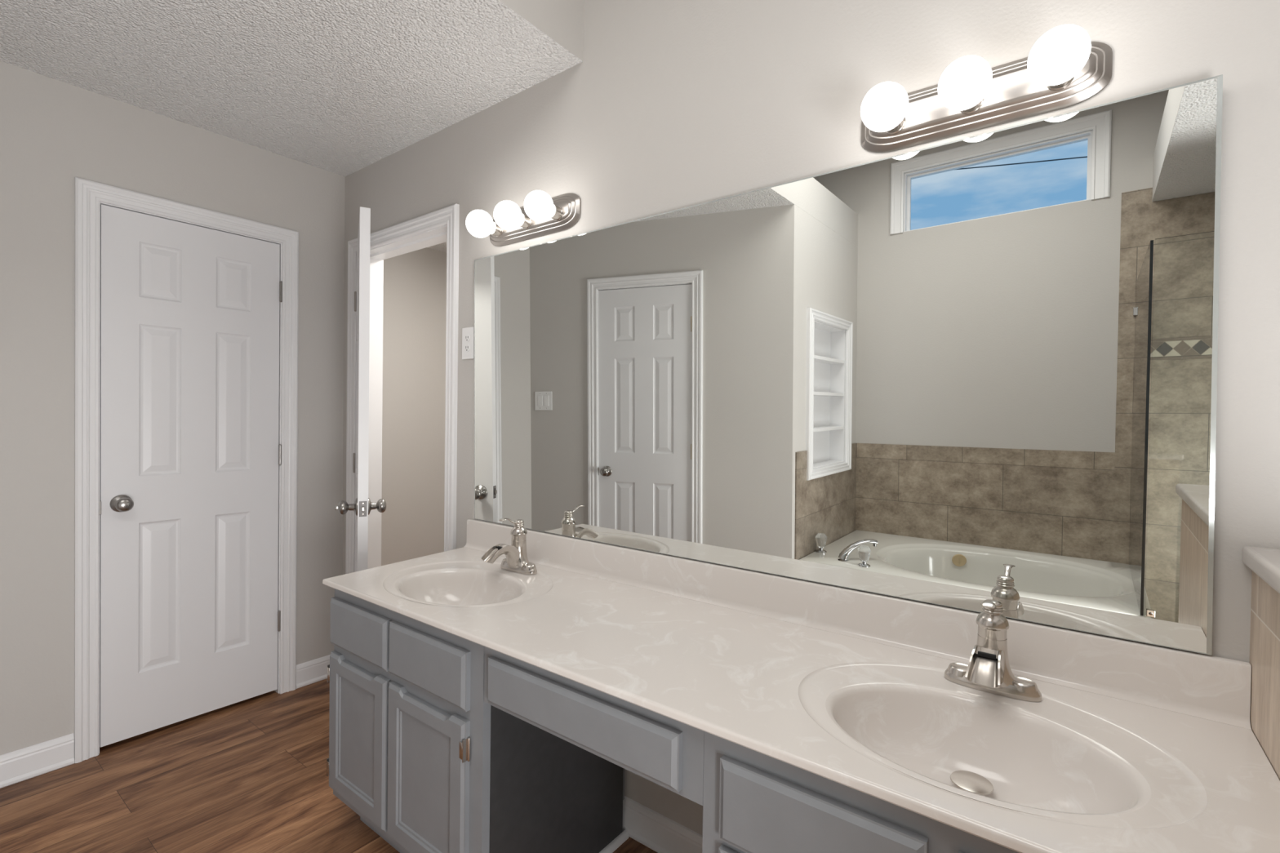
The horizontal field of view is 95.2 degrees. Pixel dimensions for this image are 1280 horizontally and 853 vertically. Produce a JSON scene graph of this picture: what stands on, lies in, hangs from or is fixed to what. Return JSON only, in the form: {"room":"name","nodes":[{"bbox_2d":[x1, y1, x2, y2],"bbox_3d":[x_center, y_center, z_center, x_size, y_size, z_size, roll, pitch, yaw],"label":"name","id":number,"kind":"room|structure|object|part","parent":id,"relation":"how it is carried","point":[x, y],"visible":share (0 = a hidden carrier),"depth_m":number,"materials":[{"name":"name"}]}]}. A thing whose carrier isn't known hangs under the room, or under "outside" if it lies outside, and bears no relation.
{"room":"bathroom","nodes":[
{"label":"bathroom","id":0,"kind":"room"},
{"bbox_2d":[0,60,345,755],"bbox_3d":[-1.933,-0.002,2.386,0.150,2.446,1.360,1,1,37],"label":"wall","id":1,"kind":"structure","parent":0,"point":[53,132],"depth_m":2.10,"materials":[{"name":"grey paint"}]},
{"bbox_2d":[0,733,74,788],"bbox_3d":[-2.130,1.170,2.023,0.017,0.107,0.249,1,1,37],"label":"baseboard","id":2,"kind":"structure","parent":1,"relation":"attached to","point":[28,762],"depth_m":2.04,"materials":[{"name":"white paint"}]},
{"bbox_2d":[74,177,298,763],"bbox_3d":[-1.854,0.162,2.438,0.118,2.118,0.749,1,1,37],"label":"trim","id":3,"kind":"structure","parent":1,"relation":"attached to","point":[89,195],"depth_m":2.15,"materials":[{"name":"white paint"}]},
{"bbox_2d":[99,204,282,747],"bbox_3d":[-1.813,0.190,2.408,0.100,2.025,0.622,1,1,37],"label":"door","id":4,"kind":"structure","parent":1,"relation":"in","point":[190,452],"depth_m":2.38,"materials":[{"name":"white paint"}]},
{"bbox_3d":[-2.010,0.303,2.174,0.010,0.050,0.010,1,1,37],"label":"strike plate","id":5,"kind":"part","parent":4,"relation":"part of","materials":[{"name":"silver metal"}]},
{"bbox_3d":[-1.948,0.293,2.204,0.064,0.066,0.066,1,1,37],"label":"knob","id":6,"kind":"part","parent":4,"relation":"part of","materials":[{"name":"silver metal"}]},
{"bbox_2d":[296,654,329,688],"bbox_3d":[-1.538,1.167,2.807,0.017,0.107,0.214,1,1,37],"label":"baseboard","id":7,"kind":"structure","parent":1,"relation":"attached to","point":[313,671],"depth_m":2.78,"materials":[{"name":"white paint"}]},
{"bbox_2d":[0,0,582,176],"bbox_3d":[-1.751,-1.209,1.279,1.730,0.001,2.900,1,1,37],"label":"ceiling","id":8,"kind":"structure","parent":0,"point":[341,87],"depth_m":1.93,"materials":[{"name":"white paint"}]},
{"bbox_2d":[0,679,657,852],"bbox_3d":[-0.647,1.294,1.266,4.900,0.080,4.400,1,1,37],"label":"floor","id":9,"kind":"structure","parent":0,"point":[249,775],"depth_m":1.95,"materials":[{"name":"brown wood"}]},
{"bbox_2d":[326,588,628,852],"bbox_3d":[-0.492,0.871,1.779,0.741,0.756,0.558,1,1,37],"label":"base cabinet","id":10,"kind":"object","parent":9,"relation":"on","point":[417,751],"visible":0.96,"depth_m":1.52,"materials":[{"name":"grey paint"}]},
{"bbox_3d":[-0.816,0.896,1.689,0.318,0.415,0.019,1,1,37],"label":"cabinet door","id":11,"kind":"part","parent":10,"relation":"part of","materials":[{"name":"grey paint"}]},
{"bbox_3d":[-0.812,0.594,1.685,0.318,0.140,0.019,1,1,37],"label":"drawer","id":12,"kind":"part","parent":10,"relation":"part of","materials":[{"name":"grey paint"}]},
{"bbox_3d":[-0.546,0.902,1.484,0.336,0.415,0.019,1,1,37],"label":"cabinet door","id":13,"kind":"part","parent":10,"relation":"part of","materials":[{"name":"grey paint"}]},
{"bbox_3d":[-0.542,0.600,1.480,0.336,0.140,0.019,1,1,37],"label":"drawer","id":14,"kind":"part","parent":10,"relation":"part of","materials":[{"name":"grey paint"}]},
{"bbox_3d":[-0.202,0.950,1.579,0.003,0.612,0.503,1,1,37],"label":"panel","id":15,"kind":"part","parent":10,"relation":"part of","materials":[{"name":"grey wood"}]},
{"bbox_3d":[-0.190,1.247,1.589,0.016,0.018,0.497,1,1,37],"label":"shoe molding","id":16,"kind":"part","parent":10,"relation":"part of","materials":[{"name":"white paint"}]},
{"bbox_2d":[702,731,1018,852],"bbox_3d":[0.551,0.896,0.990,0.730,0.756,0.557,1,1,37],"label":"base cabinet","id":17,"kind":"object","parent":9,"relation":"on","point":[754,802],"visible":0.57,"depth_m":0.89,"materials":[{"name":"grey paint"}]},
{"bbox_2d":[484,646,704,805],"bbox_3d":[0.026,0.575,1.380,0.589,0.139,0.544,1,1,37],"label":"drawer","id":18,"kind":"object","parent":17,"relation":"attached to","point":[666,752],"visible":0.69,"depth_m":1.12,"materials":[{"name":"grey paint"}]},
{"bbox_3d":[0.254,0.915,0.880,0.313,0.427,0.019,1,1,37],"label":"cabinet door","id":19,"kind":"part","parent":17,"relation":"part of","materials":[{"name":"grey paint"}]},
{"bbox_2d":[322,519,1279,852],"bbox_3d":[0.012,0.501,1.405,2.123,0.240,0.578,1,1,37],"label":"countertop","id":20,"kind":"structure","parent":17,"relation":"on","point":[1127,746],"depth_m":1.09,"materials":[{"name":"stone"}]},
{"bbox_2d":[395,568,526,605],"bbox_3d":[-0.537,0.541,1.749,0.448,0.134,0.328,1,1,37],"label":"basin","id":21,"kind":"object","parent":20,"relation":"in","point":[427,587],"depth_m":1.88,"materials":[{"name":"ceramic"}]},
{"bbox_2d":[480,518,537,574],"bbox_3d":[-0.431,0.384,1.885,0.161,0.179,0.160,1,1,37],"label":"sink faucet","id":22,"kind":"object","parent":20,"relation":"on","point":[516,561],"visible":1,"depth_m":1.90,"materials":[{"name":"silver metal"}]},
{"bbox_3d":[-0.440,0.417,1.875,0.052,0.074,0.132,1,1,37],"label":"spout","id":23,"kind":"part","parent":22,"relation":"part of","materials":[{"name":"silver metal"}]},
{"bbox_3d":[-0.417,0.308,1.902,0.032,0.027,0.093,1,1,37],"label":"lever handle","id":24,"kind":"part","parent":22,"relation":"part of","materials":[{"name":"silver metal"}]},
{"bbox_2d":[500,558,537,574],"bbox_3d":[-0.401,0.460,1.928,0.161,0.028,0.056,1,1,37],"label":"base","id":25,"kind":"object","parent":22,"relation":"on","point":[522,566],"depth_m":1.89,"materials":[{"name":"silver metal"}]},
{"bbox_2d":[825,682,1151,815],"bbox_3d":[0.527,0.567,0.945,0.448,0.134,0.328,1,1,37],"label":"basin","id":26,"kind":"object","parent":20,"relation":"in","point":[991,752],"depth_m":1.01,"materials":[{"name":"ceramic"}]},
{"bbox_2d":[944,599,1042,702],"bbox_3d":[0.641,0.410,1.075,0.161,0.179,0.160,1,1,37],"label":"sink faucet","id":27,"kind":"object","parent":20,"relation":"on","point":[988,669],"visible":1,"depth_m":1.08,"materials":[{"name":"silver metal"}]},
{"bbox_3d":[0.632,0.442,1.064,0.052,0.074,0.132,1,1,37],"label":"spout","id":28,"kind":"part","parent":27,"relation":"part of","materials":[{"name":"silver metal"}]},
{"bbox_3d":[0.655,0.333,1.091,0.032,0.027,0.093,1,1,37],"label":"lever handle","id":29,"kind":"part","parent":27,"relation":"part of","materials":[{"name":"silver metal"}]},
{"bbox_2d":[944,662,1042,702],"bbox_3d":[0.671,0.485,1.118,0.161,0.028,0.056,1,1,37],"label":"base","id":30,"kind":"object","parent":27,"relation":"on","point":[1020,688],"depth_m":1.09,"materials":[{"name":"silver metal"}]},
{"bbox_3d":[0.258,0.620,0.876,0.313,0.135,0.019,1,1,37],"label":"drawer","id":31,"kind":"part","parent":17,"relation":"part of","materials":[{"name":"grey paint"}]},
{"bbox_2d":[381,247,446,565],"bbox_3d":[-0.792,-0.025,3.288,2.180,2.500,1.204,1,1,37],"label":"wall","id":32,"kind":"structure","parent":0,"point":[415,300],"depth_m":3.97,"materials":[{"name":"grey paint"}]},
{"bbox_2d":[427,241,446,253],"bbox_3d":[-0.776,-1.245,3.272,2.180,0.060,1.204,1,1,37],"label":"ceiling","id":33,"kind":"structure","parent":0,"point":[442,246],"depth_m":4.02,"materials":[{"name":"white paint"}]},
{"bbox_2d":[499,0,583,61],"bbox_3d":[-1.749,-1.324,1.277,1.730,0.230,2.900,1,1,37],"label":"wall ledge","id":34,"kind":"object","parent":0,"point":[562,20],"visible":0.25,"depth_m":1.82,"materials":[{"name":"grey paint"}]},
{"bbox_2d":[342,0,1279,835],"bbox_3d":[-0.105,-0.298,1.934,4.900,3.100,0.126,1,1,37],"label":"wall","id":35,"kind":"structure","parent":0,"point":[669,105],"depth_m":1.47,"materials":[{"name":"grey paint"}]},
{"bbox_2d":[334,206,386,572],"bbox_3d":[-1.193,0.197,2.485,0.176,2.025,0.729,0,1,-27],"label":"door","id":36,"kind":"structure","parent":35,"relation":"in","point":[362,505],"depth_m":2.17,"materials":[{"name":"white paint"}]},
{"bbox_3d":[-1.106,0.305,2.201,0.076,0.066,0.066,0,1,-27],"label":"knob","id":37,"kind":"part","parent":36,"relation":"part of","materials":[{"name":"silver metal"}]},
{"bbox_3d":[-1.029,0.306,2.172,0.026,0.057,0.002,0,1,-27],"label":"latch plate","id":38,"kind":"part","parent":36,"relation":"part of","materials":[{"name":"silver metal"}]},
{"bbox_3d":[-1.012,0.305,2.248,0.064,0.066,0.066,0,1,-27],"label":"knob","id":39,"kind":"part","parent":36,"relation":"part of","materials":[{"name":"silver metal"}]},
{"bbox_2d":[345,203,459,573],"bbox_3d":[-1.040,0.171,2.631,0.859,2.118,0.144,1,1,37],"label":"trim","id":40,"kind":"structure","parent":35,"relation":"attached to","point":[439,226],"depth_m":2.79,"materials":[{"name":"white paint"}]},
{"bbox_2d":[462,326,474,359],"bbox_3d":[-0.671,-0.324,2.277,0.071,0.123,0.009,1,1,37],"label":"wall outlet","id":41,"kind":"object","parent":35,"relation":"attached to","point":[468,333],"visible":1,"depth_m":2.27,"materials":[{"name":"white plastic"}]},
{"bbox_2d":[464,344,470,351],"bbox_3d":[-0.673,-0.305,2.276,0.031,0.029,0.003,1,1,37],"label":"receptacle","id":42,"kind":"object","parent":41,"relation":"attached to","point":[467,347],"depth_m":2.27,"materials":[{"name":"white plastic"}]},
{"bbox_2d":[464,334,470,342],"bbox_3d":[-0.672,-0.344,2.275,0.031,0.029,0.003,1,1,37],"label":"receptacle","id":43,"kind":"object","parent":41,"relation":"attached to","point":[467,337],"depth_m":2.27,"materials":[{"name":"white plastic"}]},
{"bbox_2d":[466,190,581,246],"bbox_3d":[-0.426,-0.723,1.997,0.460,0.120,0.159,1,1,37],"label":"vanity light","id":44,"kind":"object","parent":35,"relation":"attached to","point":[541,214],"visible":1,"depth_m":1.96,"materials":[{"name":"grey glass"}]},
{"bbox_3d":[-0.564,-0.715,2.064,0.094,0.094,0.101,1,1,37],"label":"bulb","id":45,"kind":"part","parent":44,"relation":"part of","materials":[{"name":"white glass"}]},
{"bbox_2d":[489,221,502,236],"bbox_3d":[-0.523,-0.715,2.118,0.047,0.047,0.032,1,1,37],"label":"socket","id":46,"kind":"object","parent":44,"relation":"attached to","point":[497,231],"depth_m":2.11,"materials":[{"name":"silver metal"}]},
{"bbox_3d":[-0.443,-0.712,1.974,0.094,0.094,0.101,1,1,37],"label":"bulb","id":47,"kind":"part","parent":44,"relation":"part of","materials":[{"name":"white glass"}]},
{"bbox_2d":[518,213,531,229],"bbox_3d":[-0.403,-0.713,2.027,0.047,0.047,0.032,1,1,37],"label":"socket","id":48,"kind":"object","parent":44,"relation":"attached to","point":[526,223],"depth_m":2.02,"materials":[{"name":"silver metal"}]},
{"bbox_3d":[-0.323,-0.710,1.883,0.094,0.094,0.101,1,1,37],"label":"bulb","id":49,"kind":"part","parent":44,"relation":"part of","materials":[{"name":"white glass"}]},
{"bbox_2d":[549,204,562,221],"bbox_3d":[-0.283,-0.710,1.936,0.047,0.047,0.032,1,1,37],"label":"socket","id":50,"kind":"object","parent":44,"relation":"attached to","point":[557,215],"depth_m":1.93,"materials":[{"name":"silver metal"}]},
{"bbox_2d":[622,795,702,852],"bbox_3d":[0.137,1.206,1.666,2.215,0.107,0.017,1,1,37],"label":"baseboard","id":51,"kind":"structure","parent":35,"relation":"attached to","point":[660,833],"depth_m":1.73,"materials":[{"name":"white paint"}]},
{"bbox_2d":[474,74,1222,655],"bbox_3d":[0.177,-0.121,1.625,2.054,0.995,0.017,1,1,37],"label":"wall mirror","id":52,"kind":"object","parent":35,"relation":"attached to","point":[965,373],"visible":1,"depth_m":1.29,"materials":[{"name":"silver mirror"}]},
{"bbox_2d":[463,519,1251,729],"bbox_3d":[0.178,0.439,1.621,2.122,0.118,0.032,1,1,37],"label":"backsplash","id":53,"kind":"structure","parent":35,"relation":"attached to","point":[1205,686],"depth_m":1.28,"materials":[{"name":"stone"}]},
{"bbox_2d":[860,24,1112,152],"bbox_3d":[0.659,-0.687,1.177,0.460,0.120,0.159,1,1,37],"label":"vanity light","id":54,"kind":"object","parent":35,"relation":"attached to","point":[1063,68],"visible":1,"depth_m":1.17,"materials":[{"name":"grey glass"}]},
{"bbox_3d":[0.521,-0.678,1.245,0.094,0.094,0.101,1,1,37],"label":"bulb","id":55,"kind":"part","parent":54,"relation":"part of","materials":[{"name":"white glass"}]},
{"bbox_2d":[884,116,905,134],"bbox_3d":[0.561,-0.679,1.298,0.047,0.047,0.032,1,1,37],"label":"socket","id":56,"kind":"object","parent":54,"relation":"attached to","point":[900,129],"depth_m":1.30,"materials":[{"name":"silver metal"}]},
{"bbox_3d":[0.641,-0.676,1.154,0.094,0.094,0.101,1,1,37],"label":"bulb","id":57,"kind":"part","parent":54,"relation":"part of","materials":[{"name":"white glass"}]},
{"bbox_2d":[960,98,983,114],"bbox_3d":[0.681,-0.676,1.207,0.047,0.047,0.032,1,1,37],"label":"socket","id":58,"kind":"object","parent":54,"relation":"attached to","point":[978,108],"depth_m":1.21,"materials":[{"name":"silver metal"}]},
{"bbox_3d":[0.761,-0.673,1.063,0.094,0.094,0.101,1,1,37],"label":"bulb","id":59,"kind":"part","parent":54,"relation":"part of","materials":[{"name":"white glass"}]},
{"bbox_2d":[1045,76,1074,90],"bbox_3d":[0.801,-0.673,1.116,0.047,0.047,0.032,1,1,37],"label":"socket","id":60,"kind":"object","parent":54,"relation":"attached to","point":[1068,85],"depth_m":1.12,"materials":[{"name":"silver metal"}]},
{"bbox_2d":[1249,570,1279,780],"bbox_3d":[0.771,0.760,0.546,0.130,1.045,1.036,1,1,37],"label":"wall","id":61,"kind":"structure","parent":0,"point":[1264,634],"depth_m":0.91,"materials":[{"name":"tile"}]},
{"bbox_2d":[1241,546,1279,594],"bbox_3d":[0.774,0.221,0.533,0.159,0.032,1.049,1,1,37],"label":"half wall ledge","id":62,"kind":"object","parent":61,"relation":"on","point":[1264,562],"visible":1,"depth_m":0.90,"materials":[{"name":"stone"}]}
]}

